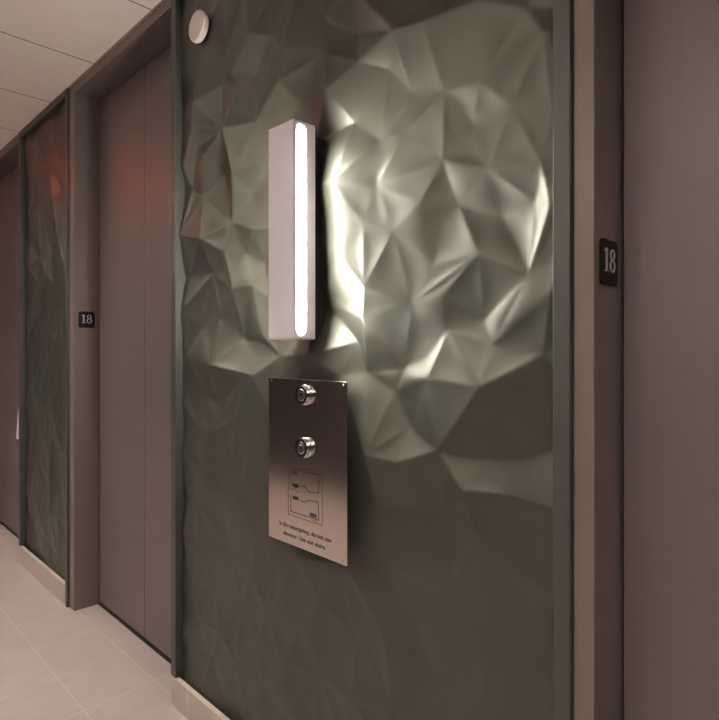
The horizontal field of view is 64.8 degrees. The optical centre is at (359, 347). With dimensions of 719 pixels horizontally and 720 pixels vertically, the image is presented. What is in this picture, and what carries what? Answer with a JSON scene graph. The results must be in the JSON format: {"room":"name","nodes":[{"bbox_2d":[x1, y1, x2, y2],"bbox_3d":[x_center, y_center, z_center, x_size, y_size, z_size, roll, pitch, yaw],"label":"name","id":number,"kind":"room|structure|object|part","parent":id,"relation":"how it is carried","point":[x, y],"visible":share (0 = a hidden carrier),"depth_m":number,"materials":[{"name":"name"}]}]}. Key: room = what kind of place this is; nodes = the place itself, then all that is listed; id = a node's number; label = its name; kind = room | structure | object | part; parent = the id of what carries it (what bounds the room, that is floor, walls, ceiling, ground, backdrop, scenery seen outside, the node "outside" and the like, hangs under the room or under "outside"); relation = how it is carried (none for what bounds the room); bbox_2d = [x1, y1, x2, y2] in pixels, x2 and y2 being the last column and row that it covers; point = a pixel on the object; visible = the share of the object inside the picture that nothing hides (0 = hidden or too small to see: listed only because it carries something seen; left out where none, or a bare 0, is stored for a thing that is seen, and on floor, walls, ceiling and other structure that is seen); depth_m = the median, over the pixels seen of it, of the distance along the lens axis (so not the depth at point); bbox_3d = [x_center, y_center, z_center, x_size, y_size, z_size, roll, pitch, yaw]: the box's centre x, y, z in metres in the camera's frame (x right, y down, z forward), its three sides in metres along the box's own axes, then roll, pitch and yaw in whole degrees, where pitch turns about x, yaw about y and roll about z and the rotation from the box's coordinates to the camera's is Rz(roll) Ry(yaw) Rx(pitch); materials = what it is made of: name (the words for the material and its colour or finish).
{"room":"elevator lobby","nodes":[
{"label":"elevator lobby","id":0,"kind":"room"},
{"bbox_2d":[0,0,164,151],"bbox_3d":[-2.683,-1.406,2.620,12.900,0.100,3.050,0,0,45],"label":"ceiling","id":1,"kind":"structure","parent":0,"point":[46,46],"depth_m":2.53,"materials":[{"name":"tile"}]},
{"bbox_2d":[0,524,187,719],"bbox_3d":[-2.683,1.402,2.620,12.900,0.100,3.050,0,0,45],"label":"floor","id":2,"kind":"structure","parent":0,"point":[58,662],"depth_m":2.43,"materials":[{"name":"tile"}]},
{"bbox_3d":[-1.809,-0.002,3.503,12.900,2.708,0.366,0,0,45],"label":"wall","id":3,"kind":"structure","parent":0,"visible":0},
{"bbox_2d":[0,166,18,538],"bbox_3d":[-2.422,0.023,4.065,1.066,2.658,0.068,0,0,45],"label":"door","id":4,"kind":"structure","parent":3,"relation":"in","point":[9,185],"depth_m":4.19,"materials":[{"name":"beige metal"}]},
{"bbox_3d":[-2.425,1.350,4.062,1.066,0.004,0.058,0,0,45],"label":"sill","id":5,"kind":"part","parent":4,"relation":"part of","materials":[{"name":"grey metal"}]},
{"bbox_3d":[-2.241,0.019,3.874,0.530,2.642,0.035,0,0,45],"label":"panel","id":6,"kind":"part","parent":4,"relation":"part of","materials":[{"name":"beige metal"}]},
{"bbox_2d":[0,135,26,548],"bbox_3d":[-2.452,-0.002,4.068,1.152,2.708,0.266,0,0,45],"label":"trim","id":7,"kind":"structure","parent":3,"relation":"attached to","point":[9,156],"depth_m":3.91,"materials":[{"name":"beige metal"}]},
{"bbox_2d":[16,408,18,438],"bbox_3d":[-2.151,0.447,3.568,0.016,0.250,0.022,0,0,45],"label":"plate","id":8,"kind":"object","parent":3,"relation":"attached to","point":[17,431],"visible":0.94,"depth_m":3.56,"materials":[{"name":"silver plastic"}]},
{"bbox_2d":[19,546,64,604],"bbox_3d":[-1.836,1.296,3.268,0.846,0.112,0.017,0,0,45],"label":"baseboard","id":9,"kind":"structure","parent":3,"relation":"attached to","point":[47,577],"depth_m":3.23,"materials":[{"name":"tile"}]},
{"bbox_2d":[19,88,69,607],"bbox_3d":[-1.809,-0.002,3.274,0.877,2.707,0.066,0,0,45],"label":"wall panel","id":10,"kind":"object","parent":3,"relation":"attached to","point":[44,143],"visible":0.95,"depth_m":3.28,"materials":[{"name":"green paint"}]},
{"bbox_3d":[-2.108,-0.058,3.571,0.034,2.594,0.066,0,0,45],"label":"edge trim","id":11,"kind":"part","parent":10,"relation":"part of","materials":[{"name":"grey paint"}]},
{"bbox_3d":[-1.807,-1.335,3.273,0.813,0.041,0.066,0,0,45],"label":"trim","id":12,"kind":"part","parent":10,"relation":"part of","materials":[{"name":"grey paint"}]},
{"bbox_3d":[-1.508,-0.002,2.976,0.030,2.707,0.066,0,0,45],"label":"edge trim","id":13,"kind":"part","parent":10,"relation":"part of","materials":[{"name":"grey paint"}]},
{"bbox_2d":[78,311,94,327],"bbox_3d":[-1.420,-0.147,2.946,0.005,0.085,0.081,0,0,45],"label":"number plate","id":14,"kind":"object","parent":3,"relation":"attached to","point":[85,319],"visible":1,"depth_m":2.94,"materials":[{"name":"black plastic"}]},
{"bbox_2d":[70,0,182,679],"bbox_3d":[-1.016,-0.002,2.647,1.131,2.708,0.266,0,0,45],"label":"trim","id":15,"kind":"structure","parent":3,"relation":"attached to","point":[151,37],"depth_m":2.93,"materials":[{"name":"beige metal"}]},
{"bbox_2d":[98,46,170,663],"bbox_3d":[-0.982,0.023,2.640,1.055,2.658,0.068,0,0,45],"label":"door","id":16,"kind":"structure","parent":3,"relation":"in","point":[135,118],"depth_m":2.66,"materials":[{"name":"beige metal"}]},
{"bbox_3d":[-1.171,0.019,2.815,0.532,2.642,0.035,0,0,45],"label":"panel","id":17,"kind":"part","parent":16,"relation":"part of","materials":[{"name":"beige metal"}]},
{"bbox_3d":[-0.986,1.350,2.637,1.055,0.004,0.058,0,0,45],"label":"sill","id":18,"kind":"part","parent":16,"relation":"part of","materials":[{"name":"grey metal"}]},
{"bbox_3d":[-0.798,0.019,2.446,0.509,2.642,0.035,0,0,45],"label":"panel","id":19,"kind":"part","parent":16,"relation":"part of","materials":[{"name":"beige metal"}]},
{"bbox_2d":[171,675,229,719],"bbox_3d":[-0.168,1.296,1.617,1.522,0.112,0.017,0,0,45],"label":"baseboard","id":20,"kind":"structure","parent":3,"relation":"attached to","point":[184,698],"depth_m":2.04,"materials":[{"name":"tile"}]},
{"bbox_2d":[171,0,573,719],"bbox_3d":[-0.139,-0.002,1.622,1.557,2.707,0.066,0,0,45],"label":"wall panel","id":21,"kind":"object","parent":3,"relation":"attached to","point":[445,185],"visible":0.91,"depth_m":1.41,"materials":[{"name":"green paint"}]},
{"bbox_3d":[-0.679,-0.058,2.156,0.038,2.594,0.066,0,0,45],"label":"edge trim","id":22,"kind":"part","parent":21,"relation":"part of","materials":[{"name":"grey paint"}]},
{"bbox_2d":[189,10,208,42],"bbox_3d":[-0.575,-1.146,2.019,0.108,0.108,0.024,0,0,45],"label":"disc","id":23,"kind":"object","parent":21,"relation":"attached to","point":[198,27],"visible":1,"depth_m":2.00,"materials":[{"name":"beige plastic"}]},
{"bbox_2d":[269,119,327,339],"bbox_3d":[-0.162,-0.315,1.583,0.116,0.584,0.146,0,0,45],"label":"wall lamp","id":24,"kind":"object","parent":21,"relation":"attached to","point":[298,304],"visible":1,"depth_m":1.53,"materials":[{"name":"white metal"}]},
{"bbox_2d":[297,125,305,333],"bbox_3d":[-0.156,-0.315,1.509,0.003,0.558,0.031,0,0,45],"label":"diffuser","id":25,"kind":"object","parent":24,"relation":"attached to","point":[301,129],"depth_m":1.51,"materials":[{"name":"white plastic"}]},
{"bbox_3d":[-0.137,-0.315,1.609,0.070,0.544,0.073,0,0,45],"label":"mounting plate","id":26,"kind":"part","parent":24,"relation":"part of","materials":[{"name":"black metal"}]},
{"bbox_2d":[269,377,347,565],"bbox_3d":[-0.142,0.323,1.571,0.334,0.472,0.058,0,0,45],"label":"panel","id":27,"kind":"object","parent":21,"relation":"attached to","point":[308,419],"visible":1,"depth_m":1.54,"materials":[{"name":"metal"}]},
{"bbox_3d":[0.402,-0.002,1.087,0.034,2.707,0.066,0,0,45],"label":"edge trim","id":28,"kind":"part","parent":21,"relation":"part of","materials":[{"name":"grey paint"}]},
{"bbox_2d":[574,0,623,719],"bbox_3d":[0.917,-0.002,0.735,1.190,2.708,0.266,0,0,45],"label":"trim","id":29,"kind":"structure","parent":3,"relation":"attached to","point":[598,24],"depth_m":1.05,"materials":[{"name":"beige metal"}]},
{"bbox_2d":[599,238,617,285],"bbox_3d":[0.473,-0.162,1.074,0.005,0.085,0.081,0,0,45],"label":"number plate","id":30,"kind":"object","parent":3,"relation":"attached to","point":[608,249],"visible":1,"depth_m":1.07,"materials":[{"name":"black plastic"}]},
{"bbox_2d":[624,0,718,719],"bbox_3d":[0.921,0.023,0.757,1.084,2.658,0.068,0,0,45],"label":"door","id":31,"kind":"structure","parent":3,"relation":"in","point":[671,47],"depth_m":1.06,"materials":[{"name":"beige metal"}]}
]}

